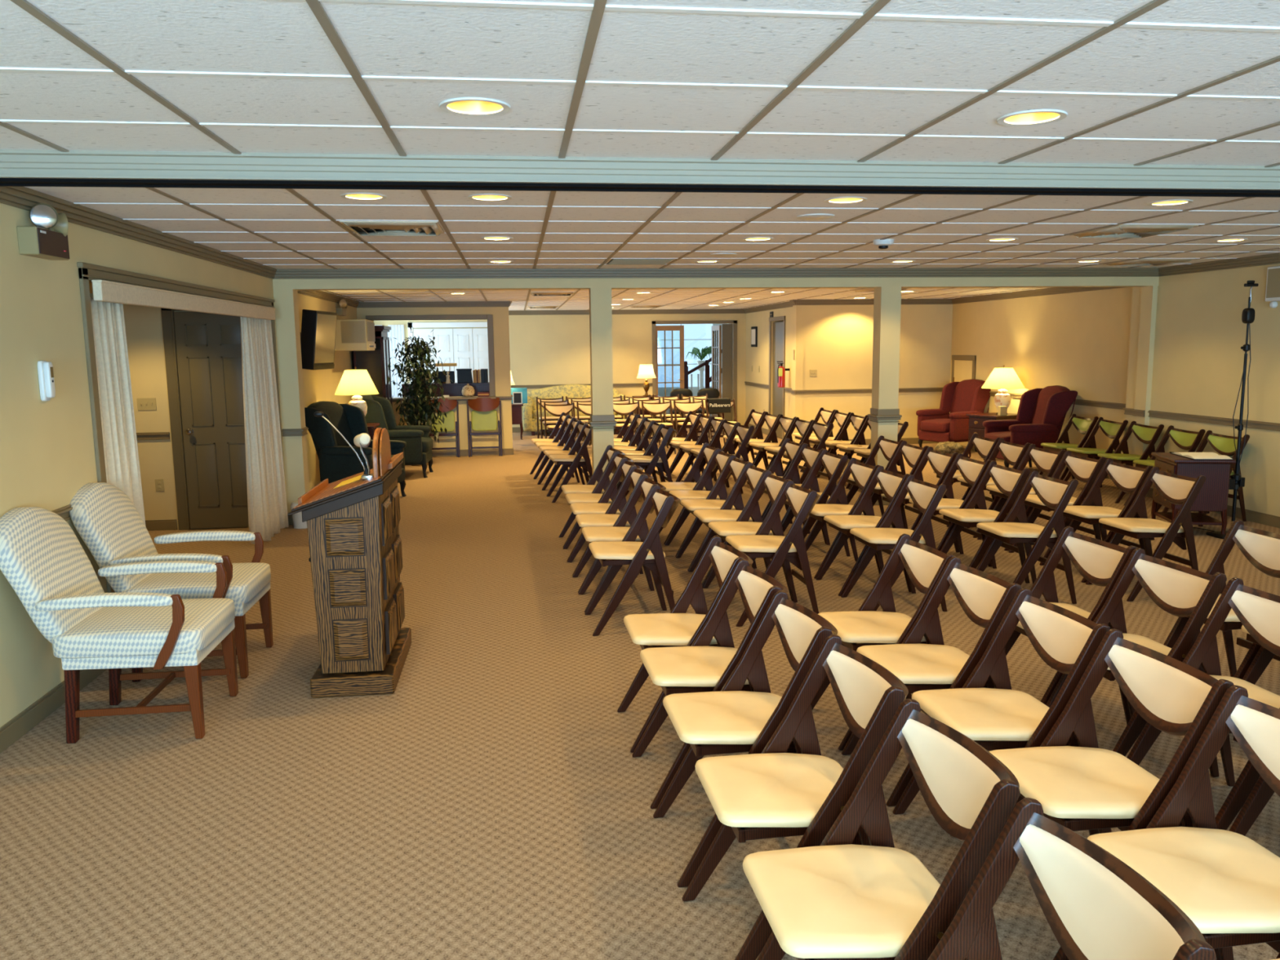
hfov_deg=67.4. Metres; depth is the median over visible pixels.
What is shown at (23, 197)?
trim
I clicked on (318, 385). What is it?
wall
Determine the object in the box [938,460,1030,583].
folding chair
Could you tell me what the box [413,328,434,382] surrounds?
window
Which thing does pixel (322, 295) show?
trim
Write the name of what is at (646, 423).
folding chair
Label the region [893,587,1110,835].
folding chair
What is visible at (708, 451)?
folding chair
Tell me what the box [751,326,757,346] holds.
framed picture
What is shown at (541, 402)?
folding chair
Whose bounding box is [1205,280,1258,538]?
stand
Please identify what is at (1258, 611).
folding chair
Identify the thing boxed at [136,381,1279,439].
trim
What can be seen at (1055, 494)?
folding chair
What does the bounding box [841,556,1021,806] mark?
folding chair
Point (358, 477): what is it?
paper sheet
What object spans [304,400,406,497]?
chair
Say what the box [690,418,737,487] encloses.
folding chair
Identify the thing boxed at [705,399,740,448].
folding chair
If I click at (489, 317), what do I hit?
trim
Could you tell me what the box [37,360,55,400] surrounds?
thermostat
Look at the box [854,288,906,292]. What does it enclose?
ceiling vent
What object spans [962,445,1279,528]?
baseboard
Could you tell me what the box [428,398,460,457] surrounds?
chair
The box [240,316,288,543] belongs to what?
drape
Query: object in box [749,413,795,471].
folding chair
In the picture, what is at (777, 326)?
door
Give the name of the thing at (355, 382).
table lamp
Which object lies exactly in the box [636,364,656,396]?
table lamp
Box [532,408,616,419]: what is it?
seat cushion
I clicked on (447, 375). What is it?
figurine
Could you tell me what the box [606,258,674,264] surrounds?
ceiling vent
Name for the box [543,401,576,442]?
folding chair
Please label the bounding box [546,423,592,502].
folding chair
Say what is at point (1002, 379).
table lamp
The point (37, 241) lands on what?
emergency light
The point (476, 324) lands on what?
trim
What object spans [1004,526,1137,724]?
folding chair
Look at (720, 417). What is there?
folding chair
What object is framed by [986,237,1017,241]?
ceiling light
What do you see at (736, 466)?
folding chair
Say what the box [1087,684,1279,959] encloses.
folding chair
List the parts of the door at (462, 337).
panel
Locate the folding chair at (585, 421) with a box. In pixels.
[570,399,591,424]
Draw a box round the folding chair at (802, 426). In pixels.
[764,417,813,478]
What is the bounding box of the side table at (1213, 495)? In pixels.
[1151,452,1235,534]
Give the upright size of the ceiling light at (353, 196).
0.126 m
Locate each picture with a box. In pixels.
[513,393,521,403]
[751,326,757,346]
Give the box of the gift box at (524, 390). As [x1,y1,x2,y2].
[511,387,527,403]
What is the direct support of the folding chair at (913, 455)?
on the floor
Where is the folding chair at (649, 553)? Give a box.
[584,484,680,635]
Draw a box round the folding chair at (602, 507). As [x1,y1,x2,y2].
[567,457,643,575]
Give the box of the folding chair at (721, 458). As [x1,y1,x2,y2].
[664,448,738,556]
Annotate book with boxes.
[477,391,488,394]
[1169,452,1234,459]
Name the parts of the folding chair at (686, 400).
leg, seat, backrest, seat frame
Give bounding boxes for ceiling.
[0,0,1279,268]
[322,287,1049,310]
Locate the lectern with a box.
[288,427,411,697]
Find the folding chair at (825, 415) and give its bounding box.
[792,407,835,471]
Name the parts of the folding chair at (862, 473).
seat frame, leg, seat, leg, backrest, leg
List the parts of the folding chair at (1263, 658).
seat, seat frame, leg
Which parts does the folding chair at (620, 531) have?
seat, leg, leg, backrest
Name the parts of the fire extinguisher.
label plate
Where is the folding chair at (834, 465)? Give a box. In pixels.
[782,448,850,556]
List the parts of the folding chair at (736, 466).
seat frame, leg, seat, leg, backrest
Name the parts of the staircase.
newel post, handrail, newel post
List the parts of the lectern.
raised panel, molding, raised panel, raised panel, arched headboard, arched molding, raised panel, raised panel, raised panel, rail, raised panel, raised panel, raised panel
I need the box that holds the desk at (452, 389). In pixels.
[401,382,489,397]
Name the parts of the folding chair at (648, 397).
backrest, seat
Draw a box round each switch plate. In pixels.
[137,397,156,410]
[809,368,817,376]
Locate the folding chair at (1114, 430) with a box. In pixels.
[1062,417,1128,487]
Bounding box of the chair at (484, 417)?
[466,397,502,457]
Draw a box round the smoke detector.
[872,239,893,248]
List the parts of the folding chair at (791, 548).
seat, seat frame, leg, leg, backrest, leg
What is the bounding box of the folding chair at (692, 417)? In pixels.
[659,410,702,476]
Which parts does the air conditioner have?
panel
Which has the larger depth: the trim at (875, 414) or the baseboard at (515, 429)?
the baseboard at (515, 429)
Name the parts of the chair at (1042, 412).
arm, seat, leg, frame, leg, arm, backrest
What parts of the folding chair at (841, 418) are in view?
seat frame, seat, leg, leg, backrest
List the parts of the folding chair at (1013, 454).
seat frame, seat, leg, backrest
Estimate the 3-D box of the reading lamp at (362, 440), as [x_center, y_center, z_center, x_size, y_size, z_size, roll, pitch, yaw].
[-1.366,-0.120,4.773,0.086,0.237,0.146,-5,9,-27]
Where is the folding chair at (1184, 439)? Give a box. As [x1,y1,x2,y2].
[1123,425,1205,511]
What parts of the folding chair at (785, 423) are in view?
seat frame, seat, leg, leg, leg, backrest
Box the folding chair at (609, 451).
[559,444,625,547]
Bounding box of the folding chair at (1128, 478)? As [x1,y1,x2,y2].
[1062,457,1152,582]
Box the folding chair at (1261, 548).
[1163,520,1279,679]
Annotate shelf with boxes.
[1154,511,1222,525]
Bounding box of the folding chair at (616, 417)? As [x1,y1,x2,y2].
[613,395,623,437]
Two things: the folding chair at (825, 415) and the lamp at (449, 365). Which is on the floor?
the folding chair at (825, 415)
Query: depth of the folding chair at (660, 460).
10.26 m
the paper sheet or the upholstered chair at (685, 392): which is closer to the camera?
the paper sheet
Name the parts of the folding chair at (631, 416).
seat, leg, leg, backrest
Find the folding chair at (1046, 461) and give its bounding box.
[977,444,1066,551]
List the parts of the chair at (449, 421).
seat, backrest, leg, leg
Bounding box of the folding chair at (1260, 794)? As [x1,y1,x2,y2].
[1228,776,1274,835]
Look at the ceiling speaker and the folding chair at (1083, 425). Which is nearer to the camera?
the ceiling speaker
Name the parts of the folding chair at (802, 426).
seat, leg, seat frame, leg, leg, backrest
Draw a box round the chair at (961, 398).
[915,378,991,452]
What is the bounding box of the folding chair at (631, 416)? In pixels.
[613,411,641,442]
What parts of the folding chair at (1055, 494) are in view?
leg, seat, seat frame, leg, leg, backrest, leg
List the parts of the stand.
plate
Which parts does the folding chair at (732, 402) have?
leg, leg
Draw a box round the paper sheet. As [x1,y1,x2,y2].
[333,474,362,488]
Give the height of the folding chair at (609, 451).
0.811 m
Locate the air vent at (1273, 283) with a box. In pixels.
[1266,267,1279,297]
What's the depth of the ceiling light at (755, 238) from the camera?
6.85 m
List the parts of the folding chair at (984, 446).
seat, seat frame, leg, backrest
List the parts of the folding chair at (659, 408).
leg, backrest, seat, leg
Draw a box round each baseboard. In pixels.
[0,487,313,753]
[431,423,938,457]
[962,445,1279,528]
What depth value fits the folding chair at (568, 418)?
12.23 m
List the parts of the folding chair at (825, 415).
seat, leg, backrest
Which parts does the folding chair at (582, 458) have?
seat, seat frame, leg, leg, backrest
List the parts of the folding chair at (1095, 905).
leg, leg, backrest, leg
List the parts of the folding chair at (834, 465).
leg, seat, leg, leg, backrest, leg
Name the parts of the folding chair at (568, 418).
seat, leg, backrest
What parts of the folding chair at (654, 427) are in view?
seat, leg, leg, backrest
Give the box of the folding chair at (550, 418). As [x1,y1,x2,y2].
[536,395,564,438]
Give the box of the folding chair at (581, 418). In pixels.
[565,395,591,420]
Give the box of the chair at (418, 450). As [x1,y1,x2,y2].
[359,394,433,477]
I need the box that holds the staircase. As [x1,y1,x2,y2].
[684,353,716,416]
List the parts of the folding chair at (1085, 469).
leg, seat, seat frame, leg, backrest, leg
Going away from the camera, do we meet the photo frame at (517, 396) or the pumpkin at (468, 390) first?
the pumpkin at (468, 390)
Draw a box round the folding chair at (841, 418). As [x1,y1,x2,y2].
[801,409,851,475]
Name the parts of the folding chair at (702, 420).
seat frame, leg, seat, leg, backrest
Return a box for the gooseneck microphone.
[313,411,368,474]
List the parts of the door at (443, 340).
panel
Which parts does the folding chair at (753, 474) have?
seat frame, leg, seat, leg, backrest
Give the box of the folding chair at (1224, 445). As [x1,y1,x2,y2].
[1162,430,1249,521]
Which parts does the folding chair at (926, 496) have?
leg, seat, seat frame, leg, leg, backrest, leg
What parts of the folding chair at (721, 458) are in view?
leg, seat, leg, backrest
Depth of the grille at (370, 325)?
12.63 m
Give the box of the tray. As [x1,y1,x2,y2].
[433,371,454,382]
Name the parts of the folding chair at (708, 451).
seat, leg, leg, backrest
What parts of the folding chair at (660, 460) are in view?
seat, seat frame, leg, leg, leg, backrest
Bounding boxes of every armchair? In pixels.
[0,506,238,743]
[69,482,273,682]
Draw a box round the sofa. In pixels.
[521,383,626,435]
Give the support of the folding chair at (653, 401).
on the floor
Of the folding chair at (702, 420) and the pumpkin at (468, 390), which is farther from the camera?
the pumpkin at (468, 390)
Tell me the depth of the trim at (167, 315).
8.91 m
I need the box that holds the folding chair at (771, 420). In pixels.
[735,411,780,467]
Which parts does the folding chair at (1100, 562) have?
seat frame, leg, leg, seat, leg, backrest, leg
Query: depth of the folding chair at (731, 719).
3.22 m
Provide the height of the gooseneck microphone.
0.342 m
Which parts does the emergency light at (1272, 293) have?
sensor knob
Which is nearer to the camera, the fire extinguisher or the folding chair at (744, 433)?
the folding chair at (744, 433)
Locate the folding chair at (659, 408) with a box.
[641,400,675,453]
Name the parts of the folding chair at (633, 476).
seat, leg, backrest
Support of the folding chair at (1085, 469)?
on the floor
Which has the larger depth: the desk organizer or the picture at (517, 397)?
the picture at (517, 397)
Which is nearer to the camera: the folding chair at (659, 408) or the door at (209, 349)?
the door at (209, 349)
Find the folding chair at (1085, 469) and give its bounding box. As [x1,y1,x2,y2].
[1008,450,1106,565]
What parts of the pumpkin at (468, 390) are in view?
lid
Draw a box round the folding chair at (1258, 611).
[1127,577,1279,830]
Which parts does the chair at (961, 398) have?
leg, arm, seat, frame, arm, backrest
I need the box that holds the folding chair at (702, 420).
[670,413,715,482]
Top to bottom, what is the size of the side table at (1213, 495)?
0.672 m
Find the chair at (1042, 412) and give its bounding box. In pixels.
[982,385,1077,467]
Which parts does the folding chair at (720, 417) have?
leg, backrest, leg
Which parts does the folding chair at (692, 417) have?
seat, leg, leg, backrest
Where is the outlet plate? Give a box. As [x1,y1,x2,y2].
[155,479,164,491]
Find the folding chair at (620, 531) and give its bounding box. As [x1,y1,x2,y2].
[577,474,666,612]
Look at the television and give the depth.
10.17 m
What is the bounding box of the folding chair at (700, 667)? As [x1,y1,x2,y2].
[631,559,788,808]
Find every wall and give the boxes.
[0,203,287,727]
[88,283,232,529]
[297,293,356,489]
[356,306,512,450]
[373,313,746,426]
[657,323,731,413]
[745,306,792,435]
[791,303,952,443]
[949,287,1133,457]
[1123,263,1279,516]
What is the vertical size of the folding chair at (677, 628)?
0.811 m
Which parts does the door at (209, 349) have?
knob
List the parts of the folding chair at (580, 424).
seat, leg, backrest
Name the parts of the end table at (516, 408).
leg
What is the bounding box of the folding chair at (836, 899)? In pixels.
[742,698,1020,959]
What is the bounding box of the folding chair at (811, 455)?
[761,443,826,544]
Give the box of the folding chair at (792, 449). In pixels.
[746,438,804,525]
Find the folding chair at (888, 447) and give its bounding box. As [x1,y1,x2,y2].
[840,435,904,527]
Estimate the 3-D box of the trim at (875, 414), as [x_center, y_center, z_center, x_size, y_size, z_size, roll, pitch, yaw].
[2.550,-0.250,10.040,0.272,1.000,0.262,-2,8,-7]
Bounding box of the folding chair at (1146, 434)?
[1097,421,1164,503]
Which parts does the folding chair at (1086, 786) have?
leg, seat, leg, seat frame, leg, backrest, leg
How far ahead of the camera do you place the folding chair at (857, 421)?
11.98 m
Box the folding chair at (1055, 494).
[976,470,1078,604]
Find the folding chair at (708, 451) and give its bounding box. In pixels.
[658,442,724,544]
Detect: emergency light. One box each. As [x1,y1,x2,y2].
[16,203,69,260]
[336,298,347,315]
[1265,266,1279,307]
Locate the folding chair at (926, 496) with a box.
[840,474,946,611]
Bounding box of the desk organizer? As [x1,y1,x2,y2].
[456,368,472,382]
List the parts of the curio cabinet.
glass, cornice, door, glass pane, glass pane, door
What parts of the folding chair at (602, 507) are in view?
seat, leg, backrest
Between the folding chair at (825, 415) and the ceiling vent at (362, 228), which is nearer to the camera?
the ceiling vent at (362, 228)
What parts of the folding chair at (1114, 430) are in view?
leg, seat frame, seat, leg, backrest, leg, leg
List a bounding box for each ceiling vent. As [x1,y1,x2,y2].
[339,221,444,235]
[527,306,558,308]
[530,292,574,296]
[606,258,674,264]
[629,305,662,307]
[710,253,736,256]
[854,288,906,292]
[1070,224,1198,237]
[1102,258,1195,266]
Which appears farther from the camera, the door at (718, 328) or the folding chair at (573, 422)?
the door at (718, 328)
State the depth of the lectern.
4.65 m
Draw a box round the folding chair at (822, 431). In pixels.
[782,420,834,484]
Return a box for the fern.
[685,346,716,389]
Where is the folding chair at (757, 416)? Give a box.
[723,408,766,474]
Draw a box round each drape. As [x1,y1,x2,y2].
[89,297,146,527]
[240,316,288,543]
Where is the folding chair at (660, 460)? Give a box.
[625,423,676,497]
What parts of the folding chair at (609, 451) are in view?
seat, leg, backrest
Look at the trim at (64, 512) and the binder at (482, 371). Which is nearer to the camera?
the trim at (64, 512)
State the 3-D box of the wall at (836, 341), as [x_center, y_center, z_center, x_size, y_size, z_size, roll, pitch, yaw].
[3.824,-1.790,15.805,2.650,2.417,0.200,-2,8,-7]
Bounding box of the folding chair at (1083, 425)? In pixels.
[1038,413,1098,479]
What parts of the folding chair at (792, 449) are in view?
leg, leg, leg, backrest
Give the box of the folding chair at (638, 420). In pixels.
[613,414,649,471]
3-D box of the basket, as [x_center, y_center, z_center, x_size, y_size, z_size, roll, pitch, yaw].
[4.370,-0.407,13.595,0.411,0.279,0.391,-2,8,-7]
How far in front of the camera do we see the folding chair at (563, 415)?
12.71 m
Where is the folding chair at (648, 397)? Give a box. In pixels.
[623,395,653,439]
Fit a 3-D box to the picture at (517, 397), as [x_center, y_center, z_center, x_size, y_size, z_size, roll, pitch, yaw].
[-2.231,-1.490,17.462,0.134,0.182,0.046,-2,8,-7]
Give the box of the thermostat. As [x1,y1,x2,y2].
[792,349,795,359]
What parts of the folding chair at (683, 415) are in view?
backrest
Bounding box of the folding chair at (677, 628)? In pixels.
[617,535,753,752]
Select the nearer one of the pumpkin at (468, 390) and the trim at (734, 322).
the pumpkin at (468, 390)
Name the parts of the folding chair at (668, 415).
backrest, seat, seat frame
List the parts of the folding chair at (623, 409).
seat, seat frame, backrest, leg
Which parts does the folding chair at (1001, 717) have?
leg, seat, seat frame, leg, backrest, leg, leg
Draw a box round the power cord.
[1192,527,1215,531]
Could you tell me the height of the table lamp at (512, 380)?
0.620 m
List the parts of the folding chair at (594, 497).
seat, leg, backrest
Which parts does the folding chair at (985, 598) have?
leg, seat, leg, seat frame, leg, backrest, leg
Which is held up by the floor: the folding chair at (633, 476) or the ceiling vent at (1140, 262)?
the folding chair at (633, 476)
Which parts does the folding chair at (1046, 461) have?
seat frame, leg, seat, leg, backrest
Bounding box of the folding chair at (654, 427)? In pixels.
[617,420,666,489]
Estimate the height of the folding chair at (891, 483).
0.811 m
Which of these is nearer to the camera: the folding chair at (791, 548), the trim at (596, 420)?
the folding chair at (791, 548)
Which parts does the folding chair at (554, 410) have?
leg, seat, seat frame, backrest, leg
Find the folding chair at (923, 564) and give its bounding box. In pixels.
[810,533,955,750]
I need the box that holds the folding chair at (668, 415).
[652,394,682,442]
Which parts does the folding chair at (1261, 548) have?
leg, seat frame, seat, leg, leg, backrest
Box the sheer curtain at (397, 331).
[387,324,406,397]
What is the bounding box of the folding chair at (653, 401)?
[631,397,662,444]
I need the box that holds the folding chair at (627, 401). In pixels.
[613,397,631,434]
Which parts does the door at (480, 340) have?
panel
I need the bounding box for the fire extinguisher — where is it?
[777,360,790,387]
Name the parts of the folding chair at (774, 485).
seat frame, leg, seat, leg, leg, backrest, leg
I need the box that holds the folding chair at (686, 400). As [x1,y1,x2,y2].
[662,396,690,448]
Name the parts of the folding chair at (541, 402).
leg, seat, seat frame, backrest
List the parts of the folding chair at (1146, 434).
leg, seat frame, seat, leg, backrest, leg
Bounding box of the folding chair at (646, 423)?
[613,417,657,486]
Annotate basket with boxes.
[933,441,963,454]
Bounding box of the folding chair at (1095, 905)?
[927,797,1217,959]
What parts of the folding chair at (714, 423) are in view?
seat frame, seat, leg, leg, backrest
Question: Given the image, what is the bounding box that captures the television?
[300,309,337,369]
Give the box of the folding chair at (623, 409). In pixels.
[613,400,642,438]
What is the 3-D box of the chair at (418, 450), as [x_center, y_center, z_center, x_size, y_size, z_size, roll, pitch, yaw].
[-3.241,-0.598,12.682,0.934,1.112,0.820,-1,8,-4]
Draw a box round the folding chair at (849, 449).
[835,416,871,488]
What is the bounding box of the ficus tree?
[386,324,449,466]
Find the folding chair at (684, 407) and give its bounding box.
[673,399,704,450]
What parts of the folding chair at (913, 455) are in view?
seat frame, seat, leg, leg, backrest, leg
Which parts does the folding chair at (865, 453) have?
leg, seat, seat frame, leg, leg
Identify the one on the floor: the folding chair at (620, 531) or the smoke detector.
the folding chair at (620, 531)
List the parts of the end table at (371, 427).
drawer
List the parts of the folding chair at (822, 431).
leg, seat frame, leg, backrest, leg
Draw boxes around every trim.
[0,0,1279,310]
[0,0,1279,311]
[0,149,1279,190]
[0,177,1279,197]
[0,186,1279,279]
[51,402,348,520]
[76,262,286,592]
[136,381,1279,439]
[160,307,190,529]
[297,287,1122,315]
[365,314,495,396]
[391,396,496,400]
[407,321,487,381]
[587,413,617,429]
[651,320,737,421]
[768,315,785,439]
[867,408,902,505]
[951,355,976,382]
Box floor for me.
[0,413,1279,959]
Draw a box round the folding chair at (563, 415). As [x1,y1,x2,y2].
[529,412,572,477]
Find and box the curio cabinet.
[351,325,392,407]
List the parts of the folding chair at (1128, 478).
leg, seat, leg, seat frame, backrest, leg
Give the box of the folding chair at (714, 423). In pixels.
[676,416,726,486]
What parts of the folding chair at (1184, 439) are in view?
seat frame, seat, leg, leg, backrest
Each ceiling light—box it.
[340,192,386,200]
[439,97,511,116]
[467,193,511,201]
[480,235,512,240]
[488,260,513,262]
[694,260,719,262]
[742,236,773,240]
[770,291,786,293]
[824,196,866,204]
[890,260,915,262]
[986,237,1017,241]
[996,109,1067,126]
[1075,260,1101,262]
[1146,199,1192,206]
[1213,238,1248,242]
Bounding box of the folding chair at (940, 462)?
[900,446,959,552]
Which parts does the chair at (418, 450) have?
backrest, arm, frame, leg, arm, seat, leg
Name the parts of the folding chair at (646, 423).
seat, leg, leg, backrest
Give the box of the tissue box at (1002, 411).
[997,405,1007,415]
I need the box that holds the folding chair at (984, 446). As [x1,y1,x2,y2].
[933,433,1000,527]
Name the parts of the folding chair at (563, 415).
seat, backrest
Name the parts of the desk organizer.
lid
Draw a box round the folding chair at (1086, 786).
[972,628,1234,959]
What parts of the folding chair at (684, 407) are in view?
leg, backrest, seat, seat frame, leg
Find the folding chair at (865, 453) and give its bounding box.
[848,421,908,489]
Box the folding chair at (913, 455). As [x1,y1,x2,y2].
[871,440,928,528]
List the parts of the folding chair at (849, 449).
seat frame, seat, leg, leg, leg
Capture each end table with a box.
[354,422,379,445]
[511,403,523,439]
[631,395,660,418]
[966,412,1017,461]
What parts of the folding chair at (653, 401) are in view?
backrest, seat, leg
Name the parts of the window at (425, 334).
panel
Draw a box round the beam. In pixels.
[272,276,1159,515]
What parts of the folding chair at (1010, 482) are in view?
leg, seat, seat frame, leg, leg, backrest, leg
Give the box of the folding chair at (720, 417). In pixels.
[692,395,725,444]
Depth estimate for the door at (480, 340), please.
18.63 m
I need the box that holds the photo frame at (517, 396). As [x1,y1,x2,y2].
[512,391,522,404]
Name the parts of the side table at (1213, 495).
leg, drawer, drawer, leg, leg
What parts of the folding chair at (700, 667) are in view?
leg, seat, seat frame, leg, leg, backrest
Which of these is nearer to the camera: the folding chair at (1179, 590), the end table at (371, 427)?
the folding chair at (1179, 590)
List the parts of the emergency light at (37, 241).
plate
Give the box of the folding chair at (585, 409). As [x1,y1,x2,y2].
[576,401,591,425]
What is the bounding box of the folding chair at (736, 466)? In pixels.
[675,454,755,570]
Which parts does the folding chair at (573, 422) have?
seat, leg, backrest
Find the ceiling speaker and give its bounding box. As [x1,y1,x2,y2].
[796,213,835,219]
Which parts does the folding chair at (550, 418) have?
leg, seat frame, seat, backrest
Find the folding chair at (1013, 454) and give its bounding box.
[957,438,1031,537]
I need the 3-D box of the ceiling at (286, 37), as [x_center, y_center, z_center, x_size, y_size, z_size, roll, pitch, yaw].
[1.808,-1.237,3.357,8.940,0.001,12.470,-2,8,-7]
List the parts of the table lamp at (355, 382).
lamp shade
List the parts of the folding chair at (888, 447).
seat, seat frame, leg, leg, leg, backrest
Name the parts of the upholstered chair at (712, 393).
seat, backrest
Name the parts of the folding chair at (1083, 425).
seat frame, leg, seat, leg, leg, backrest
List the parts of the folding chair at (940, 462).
seat frame, leg, leg, seat, leg, backrest, leg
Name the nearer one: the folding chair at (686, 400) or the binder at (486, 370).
the binder at (486, 370)
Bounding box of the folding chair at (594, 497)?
[563,450,633,560]
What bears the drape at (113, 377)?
hanging from the curtain valance
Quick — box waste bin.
[289,501,306,528]
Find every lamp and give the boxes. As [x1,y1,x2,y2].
[334,366,378,416]
[353,432,373,479]
[435,363,457,383]
[510,370,514,385]
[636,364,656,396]
[981,364,1025,414]
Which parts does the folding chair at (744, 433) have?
leg, leg, leg, leg, backrest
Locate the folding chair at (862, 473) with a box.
[804,457,880,578]
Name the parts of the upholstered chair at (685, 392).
backrest, seat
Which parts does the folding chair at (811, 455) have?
leg, leg, leg, backrest, leg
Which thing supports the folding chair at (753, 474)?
on the floor
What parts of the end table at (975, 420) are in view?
drawer, drawer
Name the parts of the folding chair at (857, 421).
seat frame, seat, leg, leg, backrest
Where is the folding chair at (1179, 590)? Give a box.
[1045,547,1226,777]
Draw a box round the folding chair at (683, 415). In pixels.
[680,393,712,439]
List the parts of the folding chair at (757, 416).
seat, leg, leg, backrest, leg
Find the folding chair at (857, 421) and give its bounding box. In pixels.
[817,412,867,477]
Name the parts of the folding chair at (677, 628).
leg, seat, seat frame, leg, backrest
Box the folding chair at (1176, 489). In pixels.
[1085,466,1205,601]
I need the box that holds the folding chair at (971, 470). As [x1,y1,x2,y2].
[909,453,991,566]
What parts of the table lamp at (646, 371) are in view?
lamp shade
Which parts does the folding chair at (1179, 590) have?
leg, seat frame, leg, seat, leg, backrest, leg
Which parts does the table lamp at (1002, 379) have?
lamp shade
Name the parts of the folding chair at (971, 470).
seat frame, seat, leg, leg, leg, backrest, leg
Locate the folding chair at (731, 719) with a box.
[653,590,837,887]
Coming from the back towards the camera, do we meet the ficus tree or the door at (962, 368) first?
the door at (962, 368)
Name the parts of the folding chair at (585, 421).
backrest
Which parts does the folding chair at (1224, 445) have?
leg, backrest, leg, leg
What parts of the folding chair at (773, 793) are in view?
leg, seat, seat frame, leg, leg, leg, backrest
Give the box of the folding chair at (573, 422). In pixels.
[537,417,585,487]
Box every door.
[173,311,248,528]
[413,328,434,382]
[433,328,454,371]
[453,328,473,382]
[472,328,488,382]
[656,325,684,427]
[711,324,721,417]
[721,324,732,421]
[772,321,782,438]
[952,360,972,446]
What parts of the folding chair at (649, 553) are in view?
leg, seat, seat frame, leg, leg, backrest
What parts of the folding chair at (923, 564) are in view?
leg, seat, seat frame, leg, backrest, leg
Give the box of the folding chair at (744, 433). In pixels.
[703,422,755,493]
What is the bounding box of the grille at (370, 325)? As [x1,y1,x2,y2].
[366,321,375,341]
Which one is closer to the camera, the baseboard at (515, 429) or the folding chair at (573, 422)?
the folding chair at (573, 422)
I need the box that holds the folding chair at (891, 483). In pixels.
[815,465,911,595]
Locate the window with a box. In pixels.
[657,324,714,389]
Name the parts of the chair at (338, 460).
backrest, arm, arm, seat, frame, leg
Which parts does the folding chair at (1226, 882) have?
seat, leg, leg, seat frame, backrest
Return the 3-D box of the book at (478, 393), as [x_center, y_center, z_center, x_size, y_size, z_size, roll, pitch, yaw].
[-2.427,-1.348,14.858,0.170,0.022,0.120,-2,8,-11]
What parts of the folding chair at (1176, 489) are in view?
leg, seat, leg, seat frame, leg, backrest, leg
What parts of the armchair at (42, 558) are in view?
backrest, leg, leg, seat, seat rail, arm post, leg, arm post, leg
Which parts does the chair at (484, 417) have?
leg, leg, backrest, seat, leg, leg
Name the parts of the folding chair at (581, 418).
backrest, seat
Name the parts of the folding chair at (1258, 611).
leg, leg, seat, leg, backrest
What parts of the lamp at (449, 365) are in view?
lamp shade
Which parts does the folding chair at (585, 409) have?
leg, backrest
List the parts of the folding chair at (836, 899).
leg, seat, seat frame, leg, leg, backrest, leg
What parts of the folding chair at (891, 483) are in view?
seat frame, leg, seat, leg, leg, backrest, leg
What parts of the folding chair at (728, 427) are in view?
seat, leg, backrest, leg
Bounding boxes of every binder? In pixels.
[472,369,475,382]
[474,369,476,382]
[477,369,479,382]
[480,368,484,382]
[484,368,488,382]
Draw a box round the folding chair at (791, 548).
[725,480,820,626]
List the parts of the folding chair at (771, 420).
seat frame, seat, leg, leg, leg, backrest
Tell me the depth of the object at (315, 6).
3.24 m
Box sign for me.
[706,398,730,413]
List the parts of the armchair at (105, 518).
backrest, leg, seat, arm post, leg, seat rail, arm post, leg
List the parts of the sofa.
arm, frame, backrest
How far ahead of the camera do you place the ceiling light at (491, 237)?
6.62 m
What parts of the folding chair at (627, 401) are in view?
seat, backrest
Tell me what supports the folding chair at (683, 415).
on the floor
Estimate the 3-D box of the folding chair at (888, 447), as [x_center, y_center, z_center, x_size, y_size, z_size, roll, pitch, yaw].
[2.137,0.018,8.847,0.567,0.811,0.480,-2,8,-9]
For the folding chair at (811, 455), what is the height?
0.811 m
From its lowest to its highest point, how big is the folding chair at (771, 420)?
0.811 m
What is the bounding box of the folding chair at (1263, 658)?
[1240,625,1275,684]
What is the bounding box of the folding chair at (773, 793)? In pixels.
[681,634,908,959]
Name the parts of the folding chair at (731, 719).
leg, seat, seat frame, leg, leg, backrest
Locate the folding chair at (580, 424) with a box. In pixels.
[542,420,590,494]
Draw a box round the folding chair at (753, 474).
[688,462,773,586]
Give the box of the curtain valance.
[89,280,275,319]
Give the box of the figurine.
[445,371,450,383]
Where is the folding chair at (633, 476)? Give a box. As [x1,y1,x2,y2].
[572,465,653,592]
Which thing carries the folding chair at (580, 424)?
on the floor
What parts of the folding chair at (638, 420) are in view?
seat, leg, leg, leg, backrest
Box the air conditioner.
[334,319,375,351]
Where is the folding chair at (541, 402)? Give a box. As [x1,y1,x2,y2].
[539,399,570,438]
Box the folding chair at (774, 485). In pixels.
[702,470,795,600]
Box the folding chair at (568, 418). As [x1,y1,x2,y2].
[533,414,578,484]
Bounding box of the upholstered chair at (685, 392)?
[669,388,697,426]
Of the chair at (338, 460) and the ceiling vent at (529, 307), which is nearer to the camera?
the chair at (338, 460)
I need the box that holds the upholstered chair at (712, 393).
[697,387,724,432]
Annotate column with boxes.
[588,288,613,484]
[870,286,901,495]

